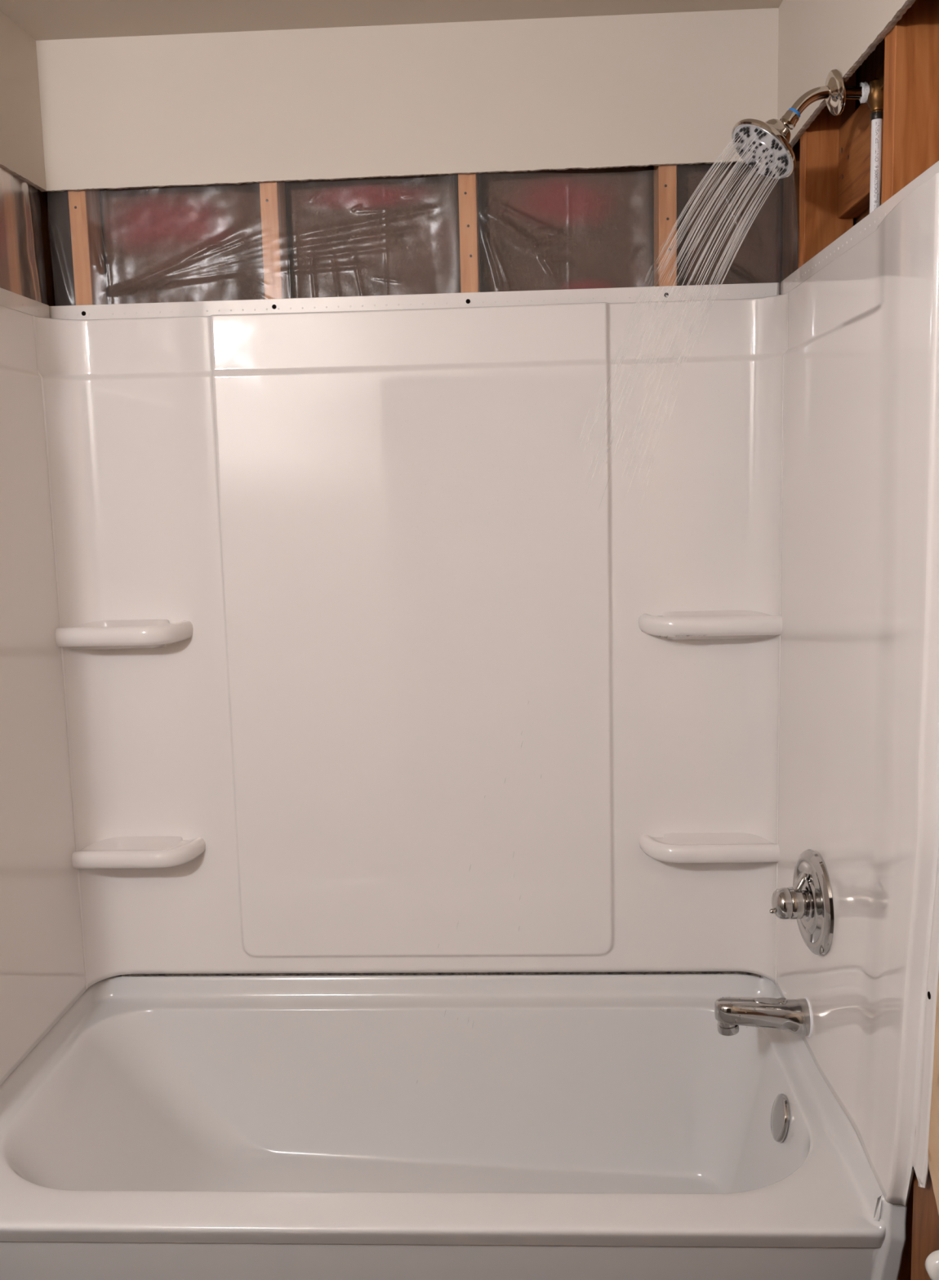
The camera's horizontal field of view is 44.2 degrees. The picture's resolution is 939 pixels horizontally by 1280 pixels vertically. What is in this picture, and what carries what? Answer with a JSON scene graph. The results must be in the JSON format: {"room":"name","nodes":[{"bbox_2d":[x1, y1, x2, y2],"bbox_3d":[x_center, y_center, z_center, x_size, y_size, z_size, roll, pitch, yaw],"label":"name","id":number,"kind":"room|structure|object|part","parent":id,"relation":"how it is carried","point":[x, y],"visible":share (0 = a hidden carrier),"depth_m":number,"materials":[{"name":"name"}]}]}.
{"room":"building under construction","nodes":[
{"label":"building under construction","id":0,"kind":"room"},
{"bbox_2d":[0,10,46,191],"bbox_3d":[-0.922,-1.013,1.910,0.013,0.296,0.956,-1,8,4],"label":"wall","id":1,"kind":"structure","parent":0,"point":[21,140],"depth_m":2.29,"materials":[{"name":"beige paint"}]},
{"bbox_2d":[0,0,782,40],"bbox_3d":[-0.659,-1.007,0.547,2.620,0.050,3.870,-1,8,3],"label":"ceiling","id":2,"kind":"structure","parent":0,"point":[42,20],"depth_m":2.26,"materials":[{"name":"beige paint"}]},
{"bbox_2d":[35,8,778,191],"bbox_3d":[-0.138,-1.093,2.352,1.515,0.296,0.013,-1,8,3],"label":"wall","id":3,"kind":"structure","parent":0,"point":[655,89],"depth_m":2.35,"materials":[{"name":"beige paint"}]},
{"bbox_2d":[99,165,782,976],"bbox_3d":[-0.086,-0.021,2.608,1.790,2.492,0.018,-1,8,3],"label":"wall","id":4,"kind":"structure","parent":0,"point":[652,166],"depth_m":2.48,"materials":[{"name":"brown wood"}]},
{"bbox_2d":[47,190,75,306],"bbox_3d":[-0.871,-0.833,2.497,0.070,0.671,0.036,-1,8,3],"label":"insulation batt","id":5,"kind":"object","parent":4,"relation":"attached to","point":[58,202],"visible":0.27,"depth_m":2.48,"materials":[{"name":"plastic"}]},
{"bbox_2d":[100,182,264,304],"bbox_3d":[-0.613,-0.838,2.485,0.362,0.671,0.041,-1,8,3],"label":"plastic sheeting","id":6,"kind":"object","parent":4,"relation":"attached to","point":[165,244],"visible":0.26,"depth_m":2.47,"materials":[{"name":"plastic"}]},
{"bbox_2d":[285,173,460,297],"bbox_3d":[-0.205,-0.846,2.466,0.370,0.671,0.041,-1,8,3],"label":"plastic sheeting","id":7,"kind":"object","parent":4,"relation":"attached to","point":[378,236],"visible":0.34,"depth_m":2.45,"materials":[{"name":"plastic"}]},
{"bbox_2d":[478,165,653,292],"bbox_3d":[0.205,-0.853,2.446,0.367,0.671,0.040,-1,8,3],"label":"plastic sheeting","id":8,"kind":"object","parent":4,"relation":"attached to","point":[569,228],"visible":0.31,"depth_m":2.44,"materials":[{"name":"plastic"}]},
{"bbox_2d":[676,161,782,294],"bbox_3d":[0.544,-0.859,2.429,0.229,0.670,0.039,-1,8,3],"label":"insulation batt","id":9,"kind":"object","parent":4,"relation":"attached to","point":[729,215],"visible":0.34,"depth_m":2.42,"materials":[{"name":"plastic"}]},
{"bbox_2d":[777,0,938,1214],"bbox_3d":[0.583,-0.103,1.060,0.018,1.942,2.750,-1,8,3],"label":"wall","id":10,"kind":"structure","parent":0,"point":[816,37],"depth_m":1.92,"materials":[{"name":"beige paint"}]},
{"bbox_2d":[924,1249,938,1279],"bbox_3d":[0.574,0.762,1.298,0.060,0.080,0.205,-1,8,3],"label":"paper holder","id":11,"kind":"object","parent":10,"relation":"attached to","point":[931,1263],"visible":1,"depth_m":1.38,"materials":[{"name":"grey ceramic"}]},
{"bbox_2d":[853,37,884,226],"bbox_3d":[0.704,0.160,1.145,0.018,2.492,2.857,-1,8,3],"label":"wall","id":12,"kind":"structure","parent":0,"point":[866,72],"depth_m":2.08,"materials":[{"name":"brown wood"}]},
{"bbox_3d":[-0.597,1.510,0.892,2.620,0.050,3.870,-1,8,3],"label":"floor","id":13,"kind":"structure","parent":0,"visible":0},
{"bbox_2d":[39,190,55,306],"bbox_3d":[-0.908,-0.003,2.590,0.040,2.462,0.088,-1,8,3],"label":"stud","id":14,"kind":"object","parent":13,"relation":"on","point":[46,230],"visible":0.02,"depth_m":2.49,"materials":[{"name":"brown wood"}]},
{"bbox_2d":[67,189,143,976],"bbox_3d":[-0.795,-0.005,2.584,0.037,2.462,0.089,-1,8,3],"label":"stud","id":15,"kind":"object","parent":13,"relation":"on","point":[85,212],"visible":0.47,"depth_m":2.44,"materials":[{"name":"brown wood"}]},
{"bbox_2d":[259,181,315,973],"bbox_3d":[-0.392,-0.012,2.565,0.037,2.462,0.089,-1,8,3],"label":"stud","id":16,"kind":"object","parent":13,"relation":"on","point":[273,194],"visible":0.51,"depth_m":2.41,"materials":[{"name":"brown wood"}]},
{"bbox_2d":[0,973,906,1279],"bbox_3d":[-0.098,1.044,2.218,1.565,0.490,0.825,-1,8,3],"label":"bathtub","id":17,"kind":"object","parent":13,"relation":"on","point":[572,1126],"visible":0.94,"depth_m":2.45,"materials":[{"name":"white plastic"}]},
{"bbox_2d":[0,287,86,1085],"bbox_3d":[-0.892,0.092,2.053,0.028,1.472,0.963,-1,8,4],"label":"panel","id":18,"kind":"object","parent":17,"relation":"on","point":[42,972],"visible":0.99,"depth_m":2.28,"materials":[{"name":"white plastic"}]},
{"bbox_2d":[32,282,787,989],"bbox_3d":[-0.108,0.018,2.440,1.540,1.470,0.132,-1,8,3],"label":"panel","id":19,"kind":"object","parent":17,"relation":"on","point":[264,779],"visible":0.99,"depth_m":2.46,"materials":[{"name":"white plastic"}]},
{"bbox_2d":[55,619,193,649],"bbox_3d":[-0.728,-0.007,2.452,0.262,0.062,0.107,-1,8,3],"label":"shelf","id":20,"kind":"object","parent":19,"relation":"attached to","point":[72,634],"depth_m":2.41,"materials":[{"name":"white plastic"}]},
{"bbox_2d":[71,835,205,868],"bbox_3d":[-0.717,0.471,2.518,0.262,0.060,0.107,-1,8,3],"label":"shelf","id":21,"kind":"object","parent":19,"relation":"attached to","point":[91,851],"depth_m":2.50,"materials":[{"name":"white plastic"}]},
{"bbox_2d":[230,371,736,789],"bbox_3d":[0.027,-0.098,2.413,1.058,0.893,0.085,-1,8,3],"label":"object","id":22,"kind":"object","parent":19,"relation":"attached to","point":[735,371],"visible":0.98,"depth_m":2.42,"materials":[{"name":"white"}]},
{"bbox_2d":[639,832,779,862],"bbox_3d":[0.509,0.452,2.467,0.285,0.060,0.092,-1,8,3],"label":"shelf","id":23,"kind":"object","parent":19,"relation":"attached to","point":[654,847],"depth_m":2.44,"materials":[{"name":"white plastic"}]},
{"bbox_2d":[637,609,782,639],"bbox_3d":[0.497,-0.026,2.401,0.285,0.062,0.092,-1,8,3],"label":"shelf","id":24,"kind":"object","parent":19,"relation":"attached to","point":[717,624],"depth_m":2.37,"materials":[{"name":"white plastic"}]},
{"bbox_2d":[124,971,760,977],"bbox_3d":[-0.071,0.746,2.568,1.417,0.006,0.025,-1,8,3],"label":"bead","id":25,"kind":"object","parent":17,"relation":"on","point":[682,972],"visible":1,"depth_m":2.58},
{"bbox_2d":[770,1093,789,1142],"bbox_3d":[0.585,0.900,2.179,0.027,0.085,0.087,-1,8,3],"label":"overflow plate","id":26,"kind":"object","parent":17,"relation":"attached to","point":[780,1114],"visible":1,"depth_m":2.16,"materials":[{"name":"silver metal"}]},
{"bbox_2d":[775,160,938,1206],"bbox_3d":[0.627,0.069,1.950,0.042,1.472,1.023,-1,8,3],"label":"panel","id":27,"kind":"object","parent":17,"relation":"on","point":[859,724],"visible":0.98,"depth_m":1.78,"materials":[{"name":"white plastic"}]},
{"bbox_2d":[714,996,812,1037],"bbox_3d":[0.554,0.716,2.196,0.175,0.074,0.073,-1,8,3],"label":"tub spout","id":28,"kind":"object","parent":27,"relation":"attached to","point":[794,1015],"visible":0.98,"depth_m":2.17,"materials":[{"name":"silver metal"}]},
{"bbox_2d":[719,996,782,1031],"bbox_3d":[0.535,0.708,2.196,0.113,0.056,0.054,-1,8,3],"label":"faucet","id":29,"kind":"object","parent":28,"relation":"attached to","point":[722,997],"visible":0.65,"depth_m":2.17,"materials":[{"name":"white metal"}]},
{"bbox_3d":[0.592,0.685,2.190,0.021,0.013,0.020,-1,8,3],"label":"diverter knob","id":30,"kind":"part","parent":28,"relation":"part of","materials":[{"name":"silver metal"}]},
{"bbox_2d":[768,848,834,955],"bbox_3d":[0.597,0.475,2.094,0.111,0.189,0.188,-1,8,3],"label":"shower valve","id":31,"kind":"object","parent":27,"relation":"attached to","point":[809,901],"visible":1,"depth_m":2.06,"materials":[{"name":"silver metal"}]},
{"bbox_3d":[0.561,0.476,2.088,0.026,0.056,0.056,-2,8,-3],"label":"knob","id":32,"kind":"part","parent":31,"relation":"part of","materials":[{"name":"silver metal"}]},
{"bbox_3d":[0.586,0.476,2.090,0.020,0.057,0.057,-2,8,-3],"label":"handle","id":33,"kind":"part","parent":31,"relation":"part of","materials":[{"name":"silver metal"}]},
{"bbox_3d":[0.592,0.440,2.083,0.033,0.037,0.026,-1,8,3],"label":"lever","id":34,"kind":"part","parent":31,"relation":"part of","materials":[{"name":"silver metal"}]},
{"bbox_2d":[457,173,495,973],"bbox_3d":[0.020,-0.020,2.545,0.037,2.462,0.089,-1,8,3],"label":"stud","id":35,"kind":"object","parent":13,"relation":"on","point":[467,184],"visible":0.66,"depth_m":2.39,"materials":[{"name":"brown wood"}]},
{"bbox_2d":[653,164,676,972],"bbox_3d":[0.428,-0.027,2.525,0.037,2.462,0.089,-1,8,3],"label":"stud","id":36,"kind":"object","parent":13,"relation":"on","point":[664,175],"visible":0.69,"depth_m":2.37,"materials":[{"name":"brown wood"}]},
{"bbox_2d":[782,138,799,280],"bbox_3d":[0.699,-0.032,2.512,0.038,2.462,0.088,-1,8,3],"label":"stud","id":37,"kind":"object","parent":13,"relation":"on","point":[788,240],"visible":0.02,"depth_m":2.37,"materials":[{"name":"brown wood"}]},
{"bbox_2d":[798,70,856,267],"bbox_3d":[0.694,-0.002,2.294,0.092,2.462,0.052,-1,8,3],"label":"stud","id":38,"kind":"object","parent":13,"relation":"on","point":[820,225],"visible":0.02,"depth_m":2.16,"materials":[{"name":"brown wood"}]},
{"bbox_2d":[790,169,799,269],"bbox_3d":[0.636,-0.813,2.279,0.020,0.265,0.160,-1,8,0],"label":"plastic film","id":39,"kind":"object","parent":38,"relation":"attached to","point":[797,228],"visible":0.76,"depth_m":2.26,"materials":[{"name":"plastic"}]},
{"bbox_2d":[837,102,883,218],"bbox_3d":[0.694,-0.838,1.921,0.038,0.162,0.471,-1,8,3],"label":"board","id":40,"kind":"object","parent":38,"relation":"attached to","point":[855,134],"visible":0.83,"depth_m":2.05,"materials":[{"name":"brown wood"}]},
{"bbox_2d":[857,62,884,213],"bbox_3d":[0.665,-0.616,1.906,0.046,0.624,0.056,-1,8,3],"label":"supply pipe","id":41,"kind":"object","parent":40,"relation":"attached to","point":[872,91],"visible":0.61,"depth_m":1.88,"materials":[{"name":"white plastic"}]},
{"bbox_2d":[731,69,862,178],"bbox_3d":[0.541,-0.843,1.883,0.222,0.164,0.120,-1,8,3],"label":"shower fixture","id":42,"kind":"object","parent":41,"relation":"attached to","point":[765,147],"visible":1,"depth_m":1.88,"materials":[{"name":"silver metal"}]},
{"bbox_3d":[0.477,-0.799,1.891,0.090,0.076,0.114,-1,8,3],"label":"plate","id":43,"kind":"part","parent":42,"relation":"part of","materials":[{"name":"grey"}]},
{"bbox_3d":[0.586,-0.878,1.886,0.132,0.050,0.022,-1,8,3],"label":"shower arm","id":44,"kind":"part","parent":42,"relation":"part of","materials":[{"name":"silver metal"}]},
{"bbox_2d":[867,81,875,94],"bbox_3d":[0.665,-0.892,1.880,0.032,0.033,0.033,-1,8,3],"label":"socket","id":45,"kind":"object","parent":41,"relation":"attached to","point":[871,85],"depth_m":1.87,"materials":[{"name":"gold metal"}]},
{"bbox_2d":[880,0,938,1279],"bbox_3d":[0.673,0.069,1.782,0.096,2.462,0.050,-1,8,3],"label":"stud","id":46,"kind":"object","parent":13,"relation":"on","point":[910,119],"visible":0.02,"depth_m":1.65,"materials":[{"name":"brown wood"}]},
{"bbox_2d":[910,1128,938,1279],"bbox_3d":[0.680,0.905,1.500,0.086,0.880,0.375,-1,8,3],"label":"stud","id":47,"kind":"object","parent":13,"relation":"on","point":[925,1220],"visible":0.17,"depth_m":1.64,"materials":[{"name":"brown wood"}]},
{"bbox_3d":[-0.940,0.084,1.959,0.088,2.462,0.040,-1,8,3],"label":"stud","id":48,"kind":"object","parent":13,"relation":"on","visible":0},
{"bbox_2d":[0,165,47,304],"bbox_3d":[-0.914,-0.739,1.938,0.009,0.287,0.986,-1,8,3],"label":"exposed wall section","id":49,"kind":"object","parent":48,"relation":"attached to","point":[22,267],"visible":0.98,"depth_m":2.31,"materials":[{"name":"brown wood"}]}
]}

